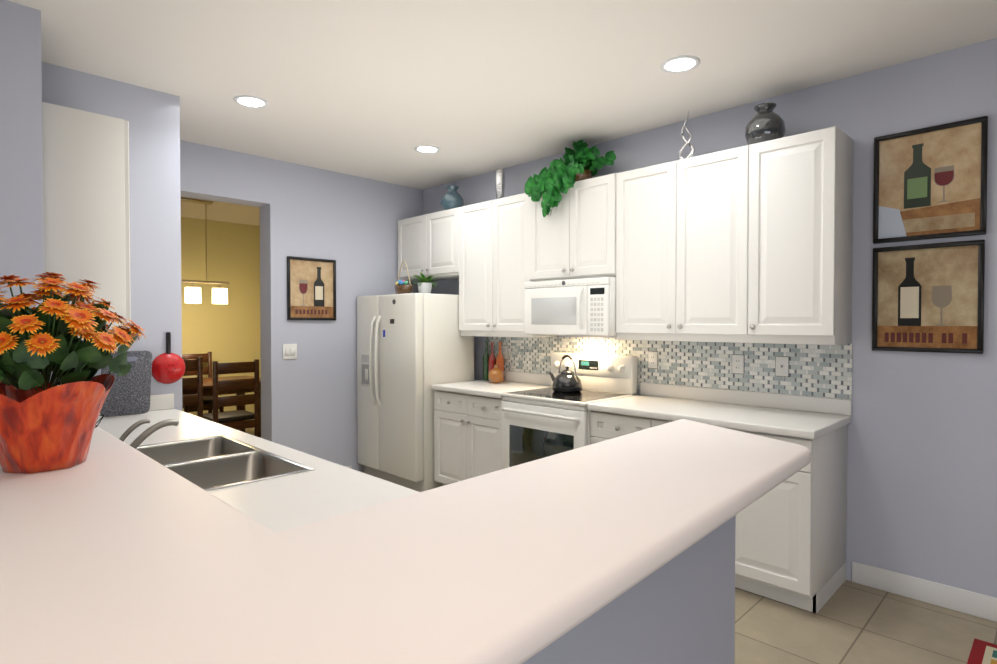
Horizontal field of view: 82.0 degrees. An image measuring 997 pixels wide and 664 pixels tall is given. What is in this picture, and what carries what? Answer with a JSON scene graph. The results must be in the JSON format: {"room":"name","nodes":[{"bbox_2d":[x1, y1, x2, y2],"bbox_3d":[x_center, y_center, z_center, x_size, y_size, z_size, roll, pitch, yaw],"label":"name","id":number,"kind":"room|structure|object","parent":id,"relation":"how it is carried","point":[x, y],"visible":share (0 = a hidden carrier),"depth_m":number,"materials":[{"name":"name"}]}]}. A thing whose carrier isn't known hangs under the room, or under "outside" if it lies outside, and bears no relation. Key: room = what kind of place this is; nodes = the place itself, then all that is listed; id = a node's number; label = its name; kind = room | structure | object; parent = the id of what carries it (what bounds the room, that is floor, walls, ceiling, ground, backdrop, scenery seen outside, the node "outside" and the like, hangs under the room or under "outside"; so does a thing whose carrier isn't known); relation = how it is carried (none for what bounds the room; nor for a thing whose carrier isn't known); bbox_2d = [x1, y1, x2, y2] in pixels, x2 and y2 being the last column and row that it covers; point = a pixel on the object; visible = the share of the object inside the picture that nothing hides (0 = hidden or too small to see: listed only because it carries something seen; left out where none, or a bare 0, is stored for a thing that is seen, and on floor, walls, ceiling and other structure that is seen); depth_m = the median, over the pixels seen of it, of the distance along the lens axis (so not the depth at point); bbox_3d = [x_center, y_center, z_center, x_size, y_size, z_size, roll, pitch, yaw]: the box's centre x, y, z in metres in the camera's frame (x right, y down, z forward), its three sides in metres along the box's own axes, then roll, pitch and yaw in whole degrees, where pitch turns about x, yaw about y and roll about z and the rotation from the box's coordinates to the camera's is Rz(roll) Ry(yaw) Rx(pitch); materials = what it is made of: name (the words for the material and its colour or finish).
{"room":"kitchen","nodes":[
{"label":"kitchen","id":0,"kind":"room"},
{"bbox_2d":[0,0,181,410],"bbox_3d":[-3.836,0.009,1.837,1.710,2.770,5.000,1,1,45],"label":"wall block","id":1,"kind":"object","parent":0,"point":[30,81],"visible":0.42,"depth_m":3.16,"materials":[{"name":"grey paint"}]},
{"bbox_2d":[42,102,130,339],"bbox_3d":[-2.079,-0.493,2.849,0.558,1.050,0.361,1,1,45],"label":"upper cabinet","id":2,"kind":"object","parent":1,"relation":"attached to","point":[86,207],"visible":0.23,"depth_m":2.64,"materials":[{"name":"white wood"}]},
{"bbox_2d":[152,332,185,383],"bbox_3d":[-1.932,0.154,3.366,0.050,0.305,0.185,1,1,45],"label":"decorative apple","id":3,"kind":"object","parent":1,"relation":"hanging from","point":[168,367],"visible":1,"depth_m":3.36,"materials":[{"name":"red"}]},
{"bbox_2d":[181,206,260,415],"bbox_3d":[-2.528,-0.032,4.366,0.004,2.770,4.870,1,1,45],"label":"wall","id":4,"kind":"structure","parent":0,"point":[230,332],"depth_m":4.63,"materials":[{"name":"yellow paint"}]},
{"bbox_2d":[180,140,422,472],"bbox_3d":[-1.722,-0.043,5.024,0.210,2.770,2.500,1,1,45],"label":"wall","id":5,"kind":"structure","parent":0,"point":[348,223],"depth_m":4.98,"materials":[{"name":"grey paint"}]},
{"bbox_2d":[283,344,296,359],"bbox_3d":[-1.757,0.165,4.833,0.011,0.130,0.125,1,1,45],"label":"switch plate","id":6,"kind":"object","parent":5,"relation":"attached to","point":[289,351],"visible":1,"depth_m":4.83,"materials":[{"name":"white plastic"}]},
{"bbox_2d":[287,256,335,319],"bbox_3d":[-1.612,-0.369,4.961,0.024,0.535,0.445,1,1,45],"label":"framed picture","id":7,"kind":"object","parent":5,"relation":"attached to","point":[311,288],"visible":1,"depth_m":4.95,"materials":[{"name":"black"}]},
{"bbox_2d":[398,207,458,280],"bbox_3d":[-0.555,-0.793,5.356,0.899,0.580,0.361,1,1,45],"label":"upper cabinet","id":8,"kind":"object","parent":5,"relation":"attached to","point":[428,245],"visible":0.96,"depth_m":5.21,"materials":[{"name":"white wood"}]},
{"bbox_2d":[440,185,463,209],"bbox_3d":[-0.414,-1.190,5.136,0.212,0.218,0.212,1,1,45],"label":"vase","id":9,"kind":"object","parent":8,"relation":"on","point":[451,198],"visible":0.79,"depth_m":5.07,"materials":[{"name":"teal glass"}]},
{"bbox_2d":[8,0,996,225],"bbox_3d":[-1.605,-1.422,1.568,13.200,0.100,7.800,1,1,45],"label":"ceiling","id":10,"kind":"structure","parent":0,"point":[379,90],"depth_m":2.97,"materials":[{"name":"white paint"}]},
{"bbox_2d":[181,197,228,303],"bbox_3d":[-3.348,-0.883,6.276,0.160,1.128,0.760,1,1,45],"label":"pendant light","id":11,"kind":"object","parent":10,"relation":"hanging from","point":[193,294],"visible":0.58,"depth_m":6.35,"materials":[{"name":"white glass"}]},
{"bbox_2d":[234,95,268,107],"bbox_3d":[-1.503,-1.399,3.485,0.196,0.008,0.196,1,1,45],"label":"recessed light","id":12,"kind":"object","parent":10,"relation":"in","point":[250,101],"visible":1,"depth_m":3.48,"materials":[{"name":"white"}]},
{"bbox_2d":[415,145,439,152],"bbox_3d":[-0.551,-1.414,4.442,0.196,0.008,0.196,1,1,45],"label":"recessed light","id":13,"kind":"object","parent":10,"relation":"in","point":[427,149],"visible":0.96,"depth_m":4.43,"materials":[{"name":"white glass"}]},
{"bbox_2d":[661,55,699,72],"bbox_3d":[0.945,-1.391,2.982,0.196,0.008,0.196,1,1,45],"label":"recessed light","id":14,"kind":"object","parent":10,"relation":"in","point":[681,64],"visible":1,"depth_m":2.97,"materials":[{"name":"white"}]},
{"bbox_2d":[245,428,996,663],"bbox_3d":[-1.605,1.448,1.615,13.200,0.100,7.800,1,1,45],"label":"floor","id":15,"kind":"structure","parent":0,"point":[850,622],"depth_m":2.65,"materials":[{"name":"tile"}]},
{"bbox_2d":[182,357,202,417],"bbox_3d":[-3.109,0.785,5.430,0.450,1.100,0.450,1,1,45],"label":"dining chair","id":16,"kind":"object","parent":15,"relation":"on","point":[194,382],"visible":0.21,"depth_m":5.38,"materials":[{"name":"brown wood"}]},
{"bbox_2d":[182,352,223,412],"bbox_3d":[-3.700,0.784,7.077,0.450,1.050,0.450,1,1,45],"label":"dining chair","id":17,"kind":"object","parent":15,"relation":"on","point":[207,400],"visible":0.17,"depth_m":7.17,"materials":[{"name":"brown wood"}]},
{"bbox_2d":[182,375,260,437],"bbox_3d":[-3.398,0.939,6.284,0.900,0.765,1.600,1,1,45],"label":"dining table","id":18,"kind":"object","parent":15,"relation":"on","point":[207,386],"visible":0.12,"depth_m":6.35,"materials":[{"name":"brown wood"}]},
{"bbox_2d":[203,359,259,436],"bbox_3d":[-2.750,0.804,5.849,0.450,1.050,0.450,1,1,45],"label":"dining chair","id":19,"kind":"object","parent":15,"relation":"on","point":[240,420],"visible":0.6,"depth_m":5.71,"materials":[{"name":"brown wood"}]},
{"bbox_2d":[96,393,419,531],"bbox_3d":[-1.156,0.886,2.205,2.806,1.004,0.658,1,1,45],"label":"countertop","id":20,"kind":"structure","parent":15,"relation":"on","point":[275,487],"depth_m":2.10,"materials":[{"name":"white stone"}]},
{"bbox_2d":[100,350,151,416],"bbox_3d":[-2.022,0.279,3.115,0.079,0.354,0.235,1,1,45],"label":"cutting board","id":21,"kind":"object","parent":20,"relation":"on","point":[129,393],"visible":0.65,"depth_m":3.13,"materials":[{"name":"stone"}]},
{"bbox_2d":[119,419,178,448],"bbox_3d":[-1.369,0.392,2.127,0.472,0.166,0.213,1,1,45],"label":"faucet","id":22,"kind":"object","parent":20,"relation":"on","point":[140,438],"visible":0.4,"depth_m":2.02,"materials":[{"name":"silver metal"}]},
{"bbox_2d":[136,435,314,490],"bbox_3d":[-1.100,0.569,2.129,0.864,0.194,0.454,1,1,45],"label":"sink","id":23,"kind":"object","parent":20,"relation":"in","point":[218,462],"depth_m":2.21,"materials":[{"name":"silver metal"}]},
{"bbox_2d":[357,293,473,491],"bbox_3d":[-0.782,0.507,5.162,0.898,1.665,0.710,1,1,45],"label":"refrigerator","id":24,"kind":"object","parent":15,"relation":"on","point":[412,348],"visible":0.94,"depth_m":4.85,"materials":[{"name":"white metal"}]},
{"bbox_2d":[394,261,412,293],"bbox_3d":[-0.835,-0.475,5.051,0.210,0.300,0.141,1,1,45],"label":"basket","id":25,"kind":"object","parent":24,"relation":"on","point":[402,286],"visible":0.98,"depth_m":5.00,"materials":[{"name":"wicker"}]},
{"bbox_2d":[408,272,437,293],"bbox_3d":[-0.625,-0.408,4.848,0.290,0.174,0.294,1,1,45],"label":"potted plant","id":26,"kind":"object","parent":24,"relation":"on","point":[424,284],"visible":1,"depth_m":4.80,"materials":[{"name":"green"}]},
{"bbox_2d":[431,371,550,485],"bbox_3d":[-0.039,0.848,4.667,0.810,1.000,0.648,1,1,45],"label":"base cabinet","id":27,"kind":"object","parent":15,"relation":"on","point":[467,429],"visible":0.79,"depth_m":4.51,"materials":[{"name":"white wood"}]},
{"bbox_2d":[483,341,488,379],"bbox_3d":[-0.107,0.254,5.079,0.068,0.345,0.068,1,1,45],"label":"bottle","id":28,"kind":"object","parent":27,"relation":"on","point":[485,364],"visible":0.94,"depth_m":5.05,"materials":[{"name":"green glass"}]},
{"bbox_2d":[488,342,495,379],"bbox_3d":[-0.054,0.260,5.012,0.072,0.335,0.072,1,1,45],"label":"bottle","id":29,"kind":"object","parent":27,"relation":"on","point":[492,360],"visible":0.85,"depth_m":4.99,"materials":[{"name":"red glass"}]},
{"bbox_2d":[488,364,503,382],"bbox_3d":[-0.021,0.352,4.840,0.136,0.155,0.136,1,1,45],"label":"vase","id":30,"kind":"object","parent":27,"relation":"on","point":[495,374],"visible":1,"depth_m":4.79,"materials":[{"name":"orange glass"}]},
{"bbox_2d":[496,342,503,381],"bbox_3d":[0.014,0.255,4.959,0.068,0.345,0.068,1,1,45],"label":"bottle","id":31,"kind":"object","parent":27,"relation":"on","point":[500,360],"visible":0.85,"depth_m":4.93,"materials":[{"name":"orange glass"}]},
{"bbox_2d":[501,352,637,468],"bbox_3d":[0.481,0.763,4.076,0.746,1.190,0.694,1,1,45],"label":"range","id":32,"kind":"object","parent":15,"relation":"on","point":[538,423],"visible":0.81,"depth_m":4.00,"materials":[{"name":"white metal"}]},
{"bbox_2d":[549,354,581,392],"bbox_3d":[0.482,0.299,4.218,0.280,0.270,0.220,1,1,45],"label":"kettle","id":33,"kind":"object","parent":32,"relation":"on","point":[567,380],"visible":1,"depth_m":4.13,"materials":[{"name":"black metal"}]},
{"bbox_2d":[590,411,651,444],"bbox_3d":[0.949,0.927,3.705,0.429,0.874,0.618,1,1,45],"label":"base cabinet","id":34,"kind":"object","parent":15,"relation":"on","point":[603,427],"depth_m":3.51,"materials":[{"name":"white wood"}]},
{"bbox_2d":[652,419,848,613],"bbox_3d":[1.404,0.934,3.252,0.855,0.874,0.618,1,1,45],"label":"base cabinet","id":35,"kind":"object","parent":15,"relation":"on","point":[790,540],"depth_m":2.87,"materials":[{"name":"white wood"}]},
{"bbox_2d":[588,395,850,438],"bbox_3d":[1.249,0.475,3.379,1.304,0.040,0.648,1,1,45],"label":"countertop","id":36,"kind":"structure","parent":35,"relation":"on","point":[734,416],"depth_m":3.18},
{"bbox_2d":[852,561,996,621],"bbox_3d":[3.775,1.345,1.327,5.170,0.115,0.012,1,1,45],"label":"baseboard","id":37,"kind":"structure","parent":15,"relation":"on","point":[983,606],"depth_m":2.91,"materials":[{"name":"white wood"}]},
{"bbox_2d":[967,638,996,663],"bbox_3d":[2.241,1.384,2.040,0.900,0.013,0.600,1,1,45],"label":"kitchen rug","id":38,"kind":"object","parent":15,"relation":"on","point":[983,652],"visible":0.95,"depth_m":2.45,"materials":[{"name":"red fabric"}]},
{"bbox_2d":[523,515,735,663],"bbox_3d":[0.216,0.888,1.487,0.150,1.024,1.560,1,1,45],"label":"wall","id":39,"kind":"structure","parent":0,"point":[679,608],"depth_m":1.62,"materials":[{"name":"grey paint"}]},
{"bbox_2d":[0,419,810,663],"bbox_3d":[-0.590,0.345,1.942,2.747,0.045,2.061,1,1,45],"label":"bar","id":40,"kind":"object","parent":39,"relation":"on","point":[114,550],"visible":0.92,"depth_m":0.87,"materials":[{"name":"white"}]},
{"bbox_2d":[0,272,145,472],"bbox_3d":[-1.109,0.089,1.418,0.413,0.482,0.409,1,1,45],"label":"potted plant","id":41,"kind":"object","parent":40,"relation":"on","point":[46,425],"visible":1,"depth_m":1.35,"materials":[{"name":"orange plant"}]},
{"bbox_2d":[95,415,103,427],"bbox_3d":[-1.355,0.294,1.895,0.057,0.055,0.081,1,1,45],"label":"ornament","id":42,"kind":"object","parent":40,"relation":"on","point":[101,418],"visible":0.21,"depth_m":1.91,"materials":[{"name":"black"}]},
{"bbox_2d":[423,38,996,597],"bbox_3d":[2.434,-0.006,2.757,9.120,2.770,0.150,1,1,45],"label":"wall","id":43,"kind":"structure","parent":0,"point":[921,464],"depth_m":2.98,"materials":[{"name":"grey paint"}]},
{"bbox_2d":[459,193,557,337],"bbox_3d":[0.057,-0.519,4.751,0.826,1.110,0.361,1,1,45],"label":"upper cabinet","id":44,"kind":"object","parent":43,"relation":"attached to","point":[494,256],"visible":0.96,"depth_m":4.62,"materials":[{"name":"white wood"}]},
{"bbox_2d":[495,168,504,198],"bbox_3d":[0.014,-1.210,4.744,0.080,0.270,0.080,1,1,45],"label":"vase","id":45,"kind":"object","parent":44,"relation":"on","point":[500,181],"visible":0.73,"depth_m":4.71,"materials":[{"name":"grey"}]},
{"bbox_2d":[530,173,615,281],"bbox_3d":[0.614,-0.722,4.185,0.756,0.685,0.373,1,1,45],"label":"upper cabinet","id":46,"kind":"object","parent":43,"relation":"attached to","point":[573,236],"visible":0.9,"depth_m":4.03,"materials":[{"name":"white wood"}]},
{"bbox_2d":[525,140,615,216],"bbox_3d":[0.547,-1.118,4.187,0.610,0.595,0.489,1,1,45],"label":"potted plant","id":47,"kind":"object","parent":46,"relation":"on","point":[582,162],"visible":0.96,"depth_m":4.10,"materials":[{"name":"plant"}]},
{"bbox_2d":[525,277,616,335],"bbox_3d":[0.583,-0.174,4.162,0.747,0.395,0.462,1,1,45],"label":"microwave","id":48,"kind":"object","parent":46,"relation":"attached to","point":[584,307],"visible":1,"depth_m":3.98,"materials":[{"name":"white plastic"}]},
{"bbox_2d":[485,336,852,399],"bbox_3d":[0.911,0.237,4.162,2.895,0.378,0.009,1,1,45],"label":"tile backsplash","id":49,"kind":"structure","parent":43,"relation":"attached to","point":[824,371],"depth_m":3.68,"materials":[{"name":"tile"}]},
{"bbox_2d":[502,345,507,358],"bbox_3d":[0.053,0.177,5.003,0.078,0.122,0.007,1,1,45],"label":"electrical outlet","id":50,"kind":"object","parent":49,"relation":"attached to","point":[505,351],"visible":0.88,"depth_m":4.99,"materials":[{"name":"grey plastic"}]},
{"bbox_2d":[648,351,657,368],"bbox_3d":[1.073,0.194,3.988,0.078,0.122,0.007,1,1,45],"label":"electrical outlet","id":51,"kind":"object","parent":49,"relation":"attached to","point":[652,359],"visible":1,"depth_m":3.98,"materials":[{"name":"grey plastic"}]},
{"bbox_2d":[732,354,744,373],"bbox_3d":[1.491,0.201,3.572,0.078,0.122,0.007,1,1,45],"label":"electrical outlet","id":52,"kind":"object","parent":49,"relation":"attached to","point":[737,363],"visible":1,"depth_m":3.57,"materials":[{"name":"grey plastic"}]},
{"bbox_2d":[775,356,788,376],"bbox_3d":[1.675,0.204,3.388,0.078,0.122,0.009,1,1,45],"label":"electrical outlet","id":53,"kind":"object","parent":49,"relation":"attached to","point":[781,366],"visible":1,"depth_m":3.38,"materials":[{"name":"grey plastic"}]},
{"bbox_2d":[616,144,751,342],"bbox_3d":[1.204,-0.500,3.629,0.868,1.110,0.333,1,1,45],"label":"upper cabinet","id":54,"kind":"object","parent":43,"relation":"attached to","point":[682,225],"depth_m":3.47,"materials":[{"name":"white wood"}]},
{"bbox_2d":[678,111,694,159],"bbox_3d":[1.174,-1.216,3.575,0.109,0.321,0.070,1,1,45],"label":"sculpture","id":55,"kind":"object","parent":54,"relation":"on","point":[690,145],"visible":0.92,"depth_m":3.57,"materials":[{"name":"silver metal"}]},
{"bbox_2d":[748,126,853,344],"bbox_3d":[1.665,-0.493,3.170,0.434,1.110,0.333,1,1,45],"label":"upper cabinet","id":56,"kind":"object","parent":43,"relation":"attached to","point":[751,243],"depth_m":3.03,"materials":[{"name":"white wood"}]},
{"bbox_2d":[745,102,785,144],"bbox_3d":[1.517,-1.167,3.263,0.212,0.232,0.212,1,1,45],"label":"vase","id":57,"kind":"object","parent":56,"relation":"on","point":[766,123],"visible":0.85,"depth_m":3.19,"materials":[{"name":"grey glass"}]},
{"bbox_2d":[872,240,984,353],"bbox_3d":[2.160,-0.171,2.901,0.455,0.545,0.024,1,1,45],"label":"picture","id":58,"kind":"object","parent":43,"relation":"attached to","point":[927,297],"visible":1,"depth_m":2.89,"materials":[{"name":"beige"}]},
{"bbox_2d":[873,116,987,243],"bbox_3d":[2.162,-0.748,2.890,0.460,0.560,0.024,1,1,45],"label":"picture","id":59,"kind":"object","parent":43,"relation":"attached to","point":[930,182],"visible":0.98,"depth_m":2.88,"materials":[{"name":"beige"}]},
{"bbox_2d":[640,383,851,414],"bbox_3d":[1.470,0.408,3.600,1.304,0.086,0.020,1,1,45],"label":"backsplash","id":60,"kind":"structure","parent":0,"relation":"attached to","point":[710,395],"depth_m":3.50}
]}

